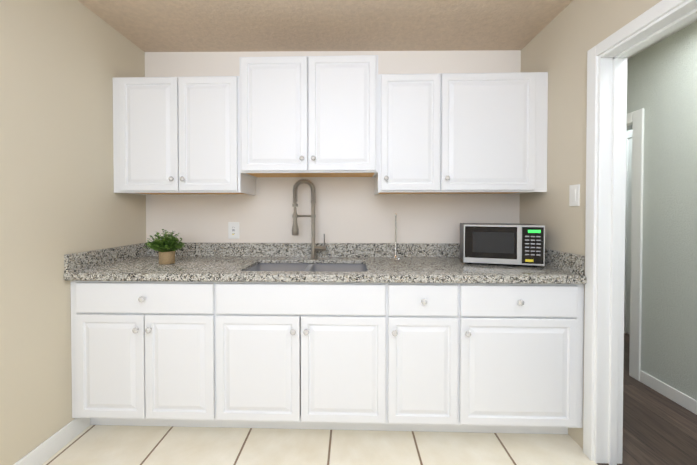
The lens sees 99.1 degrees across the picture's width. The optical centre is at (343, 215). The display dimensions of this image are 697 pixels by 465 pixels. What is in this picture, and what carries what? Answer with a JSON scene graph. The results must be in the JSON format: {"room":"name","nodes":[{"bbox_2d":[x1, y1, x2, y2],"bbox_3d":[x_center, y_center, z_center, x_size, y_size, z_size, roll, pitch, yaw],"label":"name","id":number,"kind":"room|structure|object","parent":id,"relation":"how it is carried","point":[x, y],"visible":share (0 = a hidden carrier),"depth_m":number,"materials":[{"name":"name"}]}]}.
{"room":"kitchen","nodes":[
{"label":"kitchen","id":0,"kind":"room"},
{"bbox_2d":[0,0,145,464],"bbox_3d":[-1.605,0.019,0.143,0.122,2.470,4.444,0,1,2],"label":"wall","id":1,"kind":"structure","parent":0,"point":[63,63],"depth_m":1.52,"materials":[{"name":"beige paint"}]},
{"bbox_2d":[13,418,89,464],"bbox_3d":[-1.543,1.207,-0.096,0.016,0.100,3.692,0,1,2],"label":"baseboard","id":2,"kind":"structure","parent":1,"relation":"attached to","point":[46,450],"depth_m":1.53,"materials":[{"name":"white wood"}]},
{"bbox_2d":[145,50,520,242],"bbox_3d":[-0.100,-0.009,2.264,2.772,2.470,0.122,0,1,2],"label":"wall","id":3,"kind":"structure","parent":0,"point":[352,210],"depth_m":2.20,"materials":[{"name":"beige paint"}]},
{"bbox_2d":[113,76,255,194],"bbox_3d":[-1.073,-0.524,2.046,0.833,0.745,0.349,0,1,2],"label":"upper cabinet","id":4,"kind":"object","parent":3,"relation":"attached to","point":[176,135],"visible":0.98,"depth_m":1.90,"materials":[{"name":"white wood"}]},
{"bbox_2d":[228,222,238,238],"bbox_3d":[-0.818,0.109,2.218,0.082,0.124,0.010,0,1,2],"label":"outlet","id":5,"kind":"object","parent":3,"relation":"attached to","point":[233,230],"visible":1,"depth_m":2.22,"materials":[{"name":"white plastic"}]},
{"bbox_2d":[239,55,377,177],"bbox_3d":[-0.217,-0.644,2.016,0.880,0.735,0.359,0,1,2],"label":"upper cabinet","id":6,"kind":"object","parent":3,"relation":"attached to","point":[308,116],"visible":1,"depth_m":1.87,"materials":[{"name":"white wood"}]},
{"bbox_2d":[374,72,547,194],"bbox_3d":[0.751,-0.523,1.996,1.054,0.745,0.349,0,1,2],"label":"upper cabinet","id":7,"kind":"object","parent":3,"relation":"attached to","point":[462,133],"visible":1,"depth_m":1.85,"materials":[{"name":"white wood"}]},
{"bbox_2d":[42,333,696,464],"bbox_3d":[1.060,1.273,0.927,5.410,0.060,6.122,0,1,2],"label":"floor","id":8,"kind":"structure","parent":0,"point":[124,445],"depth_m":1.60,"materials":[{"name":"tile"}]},
{"bbox_2d":[70,281,224,427],"bbox_3d":[-1.089,0.792,1.911,0.810,0.876,0.654,0,1,2],"label":"base cabinet","id":9,"kind":"object","parent":8,"relation":"on","point":[143,353],"visible":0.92,"depth_m":1.61,"materials":[{"name":"white wood"}]},
{"bbox_2d":[216,282,386,430],"bbox_3d":[-0.223,0.793,1.888,0.925,0.876,0.654,0,1,2],"label":"base cabinet","id":10,"kind":"object","parent":8,"relation":"on","point":[301,355],"visible":1,"depth_m":1.59,"materials":[{"name":"white wood"}]},
{"bbox_2d":[64,242,586,283],"bbox_3d":[-0.110,0.276,1.882,2.768,0.140,0.646,0,1,2],"label":"countertop","id":11,"kind":"structure","parent":10,"relation":"on","point":[417,263],"depth_m":1.76,"materials":[{"name":"stone"}]},
{"bbox_2d":[143,229,184,264],"bbox_3d":[-1.134,0.194,1.897,0.256,0.222,0.238,0,1,2],"label":"plant","id":12,"kind":"object","parent":11,"relation":"on","point":[166,246],"visible":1,"depth_m":1.86,"materials":[{"name":"green plant"}]},
{"bbox_2d":[246,263,366,271],"bbox_3d":[-0.220,0.433,1.842,0.784,0.209,0.426,0,1,2],"label":"sink","id":13,"kind":"object","parent":11,"relation":"in","point":[339,267],"visible":0.12,"depth_m":2.03,"materials":[{"name":"silver metal"}]},
{"bbox_2d":[292,179,325,258],"bbox_3d":[-0.242,0.021,2.103,0.243,0.563,0.060,0,1,-11],"label":"faucet","id":14,"kind":"object","parent":11,"relation":"on","point":[295,231],"visible":1,"depth_m":2.09,"materials":[{"name":"silver metal"}]},
{"bbox_2d":[389,214,402,259],"bbox_3d":[0.369,0.144,2.092,0.100,0.317,0.100,0,1,2],"label":"paper towel holder","id":15,"kind":"object","parent":11,"relation":"on","point":[395,257],"visible":1,"depth_m":2.09,"materials":[{"name":"silver metal"}]},
{"bbox_2d":[460,223,544,266],"bbox_3d":[1.005,0.179,1.933,0.440,0.250,0.288,0,1,17],"label":"microwave","id":16,"kind":"object","parent":11,"relation":"on","point":[507,243],"visible":1,"depth_m":1.80,"materials":[{"name":"silver metal"}]},
{"bbox_2d":[384,283,458,431],"bbox_3d":[0.430,0.793,1.870,0.380,0.876,0.654,0,1,2],"label":"base cabinet","id":17,"kind":"object","parent":8,"relation":"on","point":[422,358],"visible":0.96,"depth_m":1.57,"materials":[{"name":"white wood"}]},
{"bbox_2d":[451,283,583,433],"bbox_3d":[0.946,0.793,1.856,0.654,0.876,0.654,0,1,2],"label":"base cabinet","id":18,"kind":"object","parent":8,"relation":"on","point":[520,355],"visible":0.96,"depth_m":1.56,"materials":[{"name":"white wood"}]},
{"bbox_2d":[78,0,696,58],"bbox_3d":[1.060,-1.243,0.893,5.410,0.127,6.122,0,1,2],"label":"ceiling","id":19,"kind":"structure","parent":0,"point":[282,25],"depth_m":1.87,"materials":[{"name":"beige paint"}]},
{"bbox_2d":[519,0,661,448],"bbox_3d":[1.311,0.009,0.903,0.122,2.470,6.122,0,1,2],"label":"wall","id":20,"kind":"structure","parent":0,"point":[563,42],"depth_m":1.68,"materials":[{"name":"beige paint"}]},
{"bbox_2d":[569,184,579,205],"bbox_3d":[1.264,-0.111,1.628,0.010,0.118,0.072,0,1,2],"label":"light switch","id":21,"kind":"object","parent":20,"relation":"attached to","point":[574,195],"visible":1,"depth_m":1.62,"materials":[{"name":"white plastic"}]},
{"bbox_2d":[583,0,696,464],"bbox_3d":[1.315,0.201,1.052,0.154,2.081,0.972,0,1,2],"label":"door frame","id":22,"kind":"structure","parent":20,"relation":"attached to","point":[610,241],"depth_m":1.47,"materials":[{"name":"white wood"}]},
{"bbox_2d":[627,21,696,399],"bbox_3d":[2.231,0.024,0.878,0.122,2.440,6.122,0,1,2],"label":"wall","id":23,"kind":"structure","parent":0,"point":[662,83],"depth_m":2.00,"materials":[{"name":"grey paint"}]},
{"bbox_2d":[627,108,643,380],"bbox_3d":[2.274,0.213,2.675,0.142,2.014,0.980,0,1,2],"label":"door frame","id":24,"kind":"structure","parent":23,"relation":"attached to","point":[635,122],"depth_m":2.22,"materials":[{"name":"white wood"}]},
{"bbox_2d":[640,370,696,414],"bbox_3d":[1.771,1.201,0.907,0.798,0.085,5.878,0,1,2],"label":"baseboard","id":25,"kind":"structure","parent":23,"relation":"attached to","point":[674,394],"depth_m":1.99,"materials":[{"name":"white wood"}]},
{"bbox_3d":[2.779,-0.001,2.725,0.873,2.440,2.400,0,1,2],"label":"wall","id":26,"kind":"structure","parent":0,"visible":0},
{"bbox_2d":[624,130,631,333],"bbox_3d":[2.902,0.181,2.636,0.020,2.080,0.985,0,1,2],"label":"door frame","id":27,"kind":"structure","parent":26,"relation":"attached to","point":[628,230],"depth_m":3.04,"materials":[{"name":"white wood"}]}
]}

